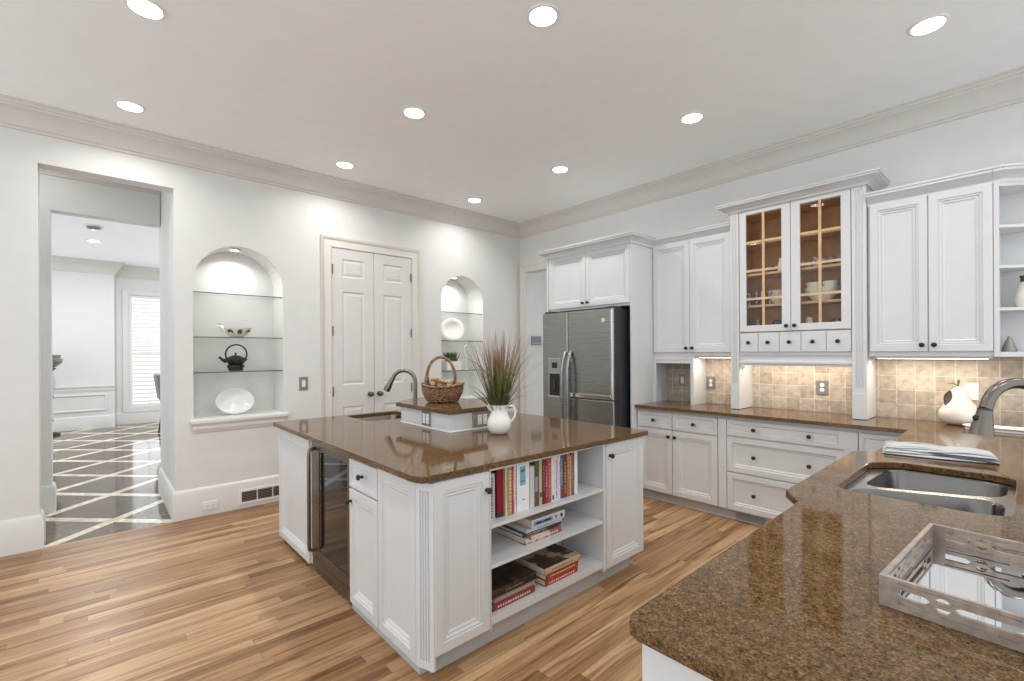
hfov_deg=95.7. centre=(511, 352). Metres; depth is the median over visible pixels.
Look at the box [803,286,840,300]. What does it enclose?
mixing bowl
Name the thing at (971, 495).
double sink
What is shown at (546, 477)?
book
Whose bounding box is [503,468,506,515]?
book
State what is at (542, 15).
recessed light
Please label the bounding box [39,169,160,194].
trim
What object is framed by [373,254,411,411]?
door
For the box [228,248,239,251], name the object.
light
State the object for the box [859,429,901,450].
base cabinet
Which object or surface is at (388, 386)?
island faucet
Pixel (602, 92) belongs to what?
ceiling
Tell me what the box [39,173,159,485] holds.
wall
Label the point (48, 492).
baseboard
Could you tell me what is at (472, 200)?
recessed light
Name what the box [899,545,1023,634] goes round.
mirror
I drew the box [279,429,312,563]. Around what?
base cabinet
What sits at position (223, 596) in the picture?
floor
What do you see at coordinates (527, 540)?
book
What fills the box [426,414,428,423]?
receptacle
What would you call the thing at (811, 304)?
shelf
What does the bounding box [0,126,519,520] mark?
wall
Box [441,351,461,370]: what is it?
potted succulent
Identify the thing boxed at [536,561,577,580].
book
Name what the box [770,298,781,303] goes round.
bowl
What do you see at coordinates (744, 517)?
toe kick
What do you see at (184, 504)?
baseboard
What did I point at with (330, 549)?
wine cooler
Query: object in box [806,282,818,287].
bowl
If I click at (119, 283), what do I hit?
dining window
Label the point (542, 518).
book
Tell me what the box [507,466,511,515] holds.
book
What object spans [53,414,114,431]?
baseboard
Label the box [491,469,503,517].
book
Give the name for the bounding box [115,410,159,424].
baseboard
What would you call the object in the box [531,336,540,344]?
alarm keypad
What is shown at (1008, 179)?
open corner shelf
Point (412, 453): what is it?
countertop
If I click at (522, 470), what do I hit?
book
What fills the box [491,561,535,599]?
book
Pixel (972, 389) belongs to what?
wall outlet
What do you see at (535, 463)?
book
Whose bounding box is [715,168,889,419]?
display cabinet
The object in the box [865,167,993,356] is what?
upper cabinet
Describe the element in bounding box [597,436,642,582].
base cabinet
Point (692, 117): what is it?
recessed light
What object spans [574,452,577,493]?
book
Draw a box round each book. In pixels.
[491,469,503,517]
[491,472,494,520]
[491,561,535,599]
[492,525,561,544]
[492,580,534,603]
[492,585,534,611]
[498,521,560,537]
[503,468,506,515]
[504,518,561,533]
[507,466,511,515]
[512,466,513,513]
[513,507,564,528]
[513,543,579,575]
[514,466,515,513]
[516,463,528,512]
[529,461,537,506]
[529,464,533,507]
[534,567,577,586]
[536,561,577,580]
[538,460,541,505]
[542,459,544,504]
[545,459,547,503]
[547,458,550,502]
[551,457,553,501]
[554,456,557,500]
[557,456,559,499]
[560,455,562,498]
[562,454,566,497]
[566,454,569,496]
[569,452,573,494]
[569,455,570,495]
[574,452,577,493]
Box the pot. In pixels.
[441,361,461,370]
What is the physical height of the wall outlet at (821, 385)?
0.125 m
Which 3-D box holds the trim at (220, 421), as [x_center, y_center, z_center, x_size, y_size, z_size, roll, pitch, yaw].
[-2.592,0.643,4.388,0.796,0.118,0.379,0,0,-42]
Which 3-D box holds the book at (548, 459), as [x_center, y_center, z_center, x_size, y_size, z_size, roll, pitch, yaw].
[0.136,0.696,2.607,0.025,0.246,0.211,0,0,-42]
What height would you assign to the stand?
1.420 m
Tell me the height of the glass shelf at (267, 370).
0.012 m
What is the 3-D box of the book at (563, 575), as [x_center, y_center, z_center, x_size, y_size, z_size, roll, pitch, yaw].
[0.179,1.243,2.683,0.265,0.030,0.301,0,0,-42]
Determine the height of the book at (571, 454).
0.246 m
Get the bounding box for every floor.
[0,496,760,680]
[44,422,171,546]
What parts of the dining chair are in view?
backrest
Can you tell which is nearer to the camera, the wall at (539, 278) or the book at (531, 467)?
the book at (531, 467)
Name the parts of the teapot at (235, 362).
handle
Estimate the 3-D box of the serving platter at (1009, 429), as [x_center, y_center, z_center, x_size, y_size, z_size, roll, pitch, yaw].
[3.015,0.483,2.818,0.356,0.027,0.126,0,0,-42]
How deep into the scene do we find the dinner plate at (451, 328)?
6.06 m
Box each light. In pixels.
[85,239,102,242]
[114,99,145,112]
[123,0,166,20]
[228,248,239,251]
[335,161,354,168]
[402,106,425,118]
[467,198,481,202]
[526,3,559,27]
[551,165,568,172]
[680,112,703,123]
[907,13,949,36]
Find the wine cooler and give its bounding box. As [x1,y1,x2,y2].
[307,442,350,601]
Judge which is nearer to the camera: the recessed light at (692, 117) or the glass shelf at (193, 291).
the recessed light at (692, 117)
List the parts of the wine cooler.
handle, vent rail, glass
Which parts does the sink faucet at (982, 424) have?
spout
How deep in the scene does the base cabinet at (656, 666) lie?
0.86 m
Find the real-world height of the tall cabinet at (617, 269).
2.567 m
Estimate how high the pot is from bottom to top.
0.115 m
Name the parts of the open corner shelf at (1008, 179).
panel, cornice, shelf, shelf, shelf, shelf, shelf, panel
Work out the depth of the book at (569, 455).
2.64 m
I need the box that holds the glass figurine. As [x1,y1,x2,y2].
[463,345,468,369]
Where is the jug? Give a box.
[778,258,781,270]
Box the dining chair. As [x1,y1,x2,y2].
[153,374,159,432]
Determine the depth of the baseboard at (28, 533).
3.34 m
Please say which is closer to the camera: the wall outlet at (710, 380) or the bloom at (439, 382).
the bloom at (439, 382)
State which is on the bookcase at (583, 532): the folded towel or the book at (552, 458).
the book at (552, 458)
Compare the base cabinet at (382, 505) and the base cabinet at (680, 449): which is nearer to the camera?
the base cabinet at (382, 505)
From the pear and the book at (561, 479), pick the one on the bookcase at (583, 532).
the book at (561, 479)
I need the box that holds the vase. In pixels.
[1014,275,1023,306]
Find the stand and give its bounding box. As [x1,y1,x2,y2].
[52,355,62,435]
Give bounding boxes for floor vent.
[239,483,278,504]
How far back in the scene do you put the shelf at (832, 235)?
3.89 m
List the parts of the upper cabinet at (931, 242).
door, cornice, door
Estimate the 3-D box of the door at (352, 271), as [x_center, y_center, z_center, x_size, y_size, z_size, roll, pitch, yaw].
[-1.684,0.161,4.965,0.465,2.513,0.082,0,0,-42]
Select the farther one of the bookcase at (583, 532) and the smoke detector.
the smoke detector
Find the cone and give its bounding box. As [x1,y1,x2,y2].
[1001,336,1017,351]
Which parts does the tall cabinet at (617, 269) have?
panel, door, cornice, door, panel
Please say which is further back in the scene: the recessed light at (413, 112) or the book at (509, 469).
the recessed light at (413, 112)
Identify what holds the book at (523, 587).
on the book at (519, 595)
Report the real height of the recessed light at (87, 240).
0.014 m
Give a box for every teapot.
[218,344,247,370]
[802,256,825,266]
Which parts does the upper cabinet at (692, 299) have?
door, garage frame, tambour door, cornice, door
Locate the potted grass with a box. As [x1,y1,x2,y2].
[449,328,539,434]
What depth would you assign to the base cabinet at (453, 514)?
2.06 m
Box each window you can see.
[114,277,159,412]
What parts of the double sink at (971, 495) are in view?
bowl, bowl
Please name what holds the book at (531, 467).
on the bookcase at (583, 532)
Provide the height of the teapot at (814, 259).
0.096 m
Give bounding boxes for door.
[332,247,373,415]
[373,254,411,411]
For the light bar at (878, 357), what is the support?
attached to the upper cabinet at (931, 242)
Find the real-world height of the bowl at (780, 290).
0.050 m
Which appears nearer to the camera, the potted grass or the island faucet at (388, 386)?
the potted grass
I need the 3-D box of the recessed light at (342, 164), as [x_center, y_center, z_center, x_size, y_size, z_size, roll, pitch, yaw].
[-1.601,-1.794,4.447,0.180,0.014,0.180,0,0,-42]
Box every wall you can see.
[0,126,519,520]
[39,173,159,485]
[52,270,114,418]
[519,101,1023,427]
[533,270,546,415]
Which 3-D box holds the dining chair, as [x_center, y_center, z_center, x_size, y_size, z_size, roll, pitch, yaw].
[-6.087,0.919,8.374,0.585,1.076,0.480,0,0,-42]
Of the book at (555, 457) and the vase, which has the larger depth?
the vase
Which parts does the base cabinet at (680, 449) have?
drawer, door, drawer, door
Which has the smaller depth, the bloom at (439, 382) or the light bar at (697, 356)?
the bloom at (439, 382)
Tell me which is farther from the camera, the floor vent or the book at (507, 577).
the floor vent
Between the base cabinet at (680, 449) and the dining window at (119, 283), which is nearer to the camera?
the base cabinet at (680, 449)
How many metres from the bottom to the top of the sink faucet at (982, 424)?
0.411 m
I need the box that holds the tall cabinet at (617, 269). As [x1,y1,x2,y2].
[537,230,666,428]
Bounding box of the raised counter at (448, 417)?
[396,397,510,432]
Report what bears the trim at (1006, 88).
attached to the wall at (276, 230)
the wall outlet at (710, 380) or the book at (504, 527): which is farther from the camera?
the wall outlet at (710, 380)
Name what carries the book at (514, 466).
on the bookcase at (583, 532)
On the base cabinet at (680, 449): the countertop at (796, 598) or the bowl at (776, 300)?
the countertop at (796, 598)
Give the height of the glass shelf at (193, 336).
0.012 m
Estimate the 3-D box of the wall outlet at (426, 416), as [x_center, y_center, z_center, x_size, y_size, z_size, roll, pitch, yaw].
[-0.595,0.459,3.209,0.010,0.098,0.115,0,0,-42]
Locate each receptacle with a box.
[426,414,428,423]
[478,414,481,424]
[483,414,486,423]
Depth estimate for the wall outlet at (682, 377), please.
4.78 m
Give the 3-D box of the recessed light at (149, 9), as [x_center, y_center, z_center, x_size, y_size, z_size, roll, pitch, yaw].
[-1.912,-1.792,2.419,0.180,0.014,0.180,0,0,-42]
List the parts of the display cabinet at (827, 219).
post, drawer, door, drawer, drawer, cornice, drawer, door, drawer, post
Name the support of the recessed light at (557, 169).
in the ceiling
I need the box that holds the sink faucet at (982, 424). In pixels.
[967,378,1023,437]
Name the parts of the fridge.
door, handle, handle, door, door, edge handle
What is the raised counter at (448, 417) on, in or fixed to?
on the countertop at (412, 453)
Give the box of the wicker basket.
[421,356,464,402]
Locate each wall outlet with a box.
[202,500,217,510]
[422,411,430,426]
[472,411,490,427]
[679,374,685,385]
[707,376,714,388]
[816,380,827,394]
[963,383,978,399]
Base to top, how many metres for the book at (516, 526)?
0.018 m
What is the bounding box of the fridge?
[543,306,630,427]
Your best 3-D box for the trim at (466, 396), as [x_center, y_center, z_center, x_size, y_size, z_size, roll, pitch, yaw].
[-0.717,0.632,6.076,0.726,0.118,0.379,0,0,-42]
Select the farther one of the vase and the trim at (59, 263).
the trim at (59, 263)
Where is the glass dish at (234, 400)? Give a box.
[215,388,253,413]
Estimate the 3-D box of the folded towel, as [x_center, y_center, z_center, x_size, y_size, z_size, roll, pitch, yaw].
[2.078,0.481,2.272,0.413,0.041,0.244,0,0,37]
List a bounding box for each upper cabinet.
[652,222,730,404]
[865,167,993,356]
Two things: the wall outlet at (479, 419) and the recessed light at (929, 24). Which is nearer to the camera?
the recessed light at (929, 24)
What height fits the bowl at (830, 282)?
0.085 m
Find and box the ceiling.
[0,0,1023,267]
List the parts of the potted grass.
handle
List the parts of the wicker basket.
handle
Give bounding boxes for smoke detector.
[83,224,103,230]
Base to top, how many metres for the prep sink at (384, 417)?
0.170 m
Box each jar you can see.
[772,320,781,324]
[805,317,812,322]
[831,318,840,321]
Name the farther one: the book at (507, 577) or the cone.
the cone
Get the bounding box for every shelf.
[193,291,282,297]
[193,336,282,339]
[193,370,282,373]
[747,229,840,249]
[747,262,851,279]
[747,298,851,309]
[993,163,1023,356]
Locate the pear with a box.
[938,380,976,425]
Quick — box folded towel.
[882,440,1000,463]
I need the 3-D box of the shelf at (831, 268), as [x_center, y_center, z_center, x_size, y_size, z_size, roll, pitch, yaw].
[2.395,-0.678,3.891,0.232,0.018,0.808,0,0,-42]
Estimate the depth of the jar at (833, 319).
3.64 m
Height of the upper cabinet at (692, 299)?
1.664 m
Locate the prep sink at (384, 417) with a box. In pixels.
[356,414,400,420]
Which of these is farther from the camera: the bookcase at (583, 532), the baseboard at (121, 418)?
the baseboard at (121, 418)
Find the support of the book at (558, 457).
on the bookcase at (583, 532)
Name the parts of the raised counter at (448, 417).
moulding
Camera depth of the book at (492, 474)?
2.26 m
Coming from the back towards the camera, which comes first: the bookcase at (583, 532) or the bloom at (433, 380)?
the bloom at (433, 380)
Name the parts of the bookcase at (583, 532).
panel, rail, shelf, shelf, shelf, panel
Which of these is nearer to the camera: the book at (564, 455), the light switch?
the book at (564, 455)
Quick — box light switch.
[299,377,307,389]
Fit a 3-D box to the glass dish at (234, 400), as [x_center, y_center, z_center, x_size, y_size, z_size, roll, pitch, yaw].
[-2.615,0.459,4.381,0.322,0.236,0.090,0,0,-42]
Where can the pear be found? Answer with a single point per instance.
(958, 409)
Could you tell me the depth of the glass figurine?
6.13 m
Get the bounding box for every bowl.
[217,323,251,336]
[770,289,781,293]
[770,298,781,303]
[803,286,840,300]
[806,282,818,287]
[822,280,838,285]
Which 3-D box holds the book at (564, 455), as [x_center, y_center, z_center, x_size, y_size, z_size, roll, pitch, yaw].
[0.229,0.689,2.691,0.030,0.258,0.211,0,0,-42]
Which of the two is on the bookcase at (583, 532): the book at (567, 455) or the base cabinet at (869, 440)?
the book at (567, 455)
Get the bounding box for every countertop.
[273,410,647,483]
[629,400,1023,680]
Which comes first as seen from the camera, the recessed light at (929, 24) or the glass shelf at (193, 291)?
the recessed light at (929, 24)
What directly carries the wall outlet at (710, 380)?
attached to the wall at (995, 137)
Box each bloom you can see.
[429,377,437,385]
[436,379,443,385]
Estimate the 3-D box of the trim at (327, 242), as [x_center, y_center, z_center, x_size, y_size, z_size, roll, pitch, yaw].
[-1.526,0.108,5.142,1.158,2.642,0.031,0,0,-42]
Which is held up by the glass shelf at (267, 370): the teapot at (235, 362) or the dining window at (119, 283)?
the teapot at (235, 362)
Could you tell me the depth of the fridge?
4.63 m
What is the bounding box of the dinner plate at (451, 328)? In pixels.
[441,318,463,339]
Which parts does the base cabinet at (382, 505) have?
knob, knob, drawer, door, panel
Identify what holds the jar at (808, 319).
in the display cabinet at (827, 219)
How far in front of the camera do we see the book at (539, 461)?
2.48 m
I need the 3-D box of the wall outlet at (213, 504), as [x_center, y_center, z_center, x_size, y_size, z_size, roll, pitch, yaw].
[-2.664,1.351,4.098,0.120,0.075,0.009,0,0,-42]
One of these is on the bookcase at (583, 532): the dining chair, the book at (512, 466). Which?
the book at (512, 466)
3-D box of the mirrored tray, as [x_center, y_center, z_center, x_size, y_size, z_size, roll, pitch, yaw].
[1.114,0.478,0.835,0.452,0.060,0.623,0,0,-38]
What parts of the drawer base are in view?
filler panel, drawer, drawer, drawer, filler panel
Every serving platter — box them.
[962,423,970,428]
[994,425,1023,434]
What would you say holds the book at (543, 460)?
on the bookcase at (583, 532)
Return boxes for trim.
[0,66,1023,238]
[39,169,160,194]
[52,256,159,280]
[53,385,114,413]
[189,409,288,432]
[320,234,420,416]
[460,394,485,400]
[520,260,546,413]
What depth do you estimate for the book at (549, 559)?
2.60 m
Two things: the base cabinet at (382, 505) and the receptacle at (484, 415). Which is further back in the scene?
the receptacle at (484, 415)
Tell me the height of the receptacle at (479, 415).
0.067 m
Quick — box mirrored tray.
[879,523,1023,652]
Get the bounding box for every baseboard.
[0,509,45,556]
[41,481,56,513]
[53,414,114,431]
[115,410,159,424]
[158,467,278,521]
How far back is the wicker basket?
3.41 m
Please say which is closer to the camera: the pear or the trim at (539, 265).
the pear
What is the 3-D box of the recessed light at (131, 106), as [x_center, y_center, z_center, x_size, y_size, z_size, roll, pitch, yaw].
[-2.778,-1.787,3.375,0.180,0.014,0.180,0,0,-42]
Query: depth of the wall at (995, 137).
3.72 m
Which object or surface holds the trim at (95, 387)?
attached to the wall at (82, 303)
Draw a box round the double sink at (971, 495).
[843,468,1015,515]
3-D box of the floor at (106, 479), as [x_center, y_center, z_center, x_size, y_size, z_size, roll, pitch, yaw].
[-5.816,1.479,6.772,4.800,0.050,8.139,0,0,-42]
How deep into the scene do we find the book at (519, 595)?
2.33 m
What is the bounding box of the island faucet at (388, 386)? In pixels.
[383,369,416,397]
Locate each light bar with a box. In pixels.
[697,356,730,357]
[874,356,992,358]
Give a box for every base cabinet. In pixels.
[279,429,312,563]
[345,458,431,673]
[415,470,492,673]
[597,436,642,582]
[638,408,720,515]
[642,644,711,680]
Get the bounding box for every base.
[718,416,858,525]
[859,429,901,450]
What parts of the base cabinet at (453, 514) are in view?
door, knob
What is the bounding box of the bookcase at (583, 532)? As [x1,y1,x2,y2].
[482,444,605,645]
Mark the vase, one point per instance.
(1019, 293)
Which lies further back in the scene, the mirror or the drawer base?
the drawer base
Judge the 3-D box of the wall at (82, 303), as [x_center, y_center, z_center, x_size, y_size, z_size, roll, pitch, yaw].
[-8.905,-0.143,8.467,2.490,3.230,0.500,0,0,-42]

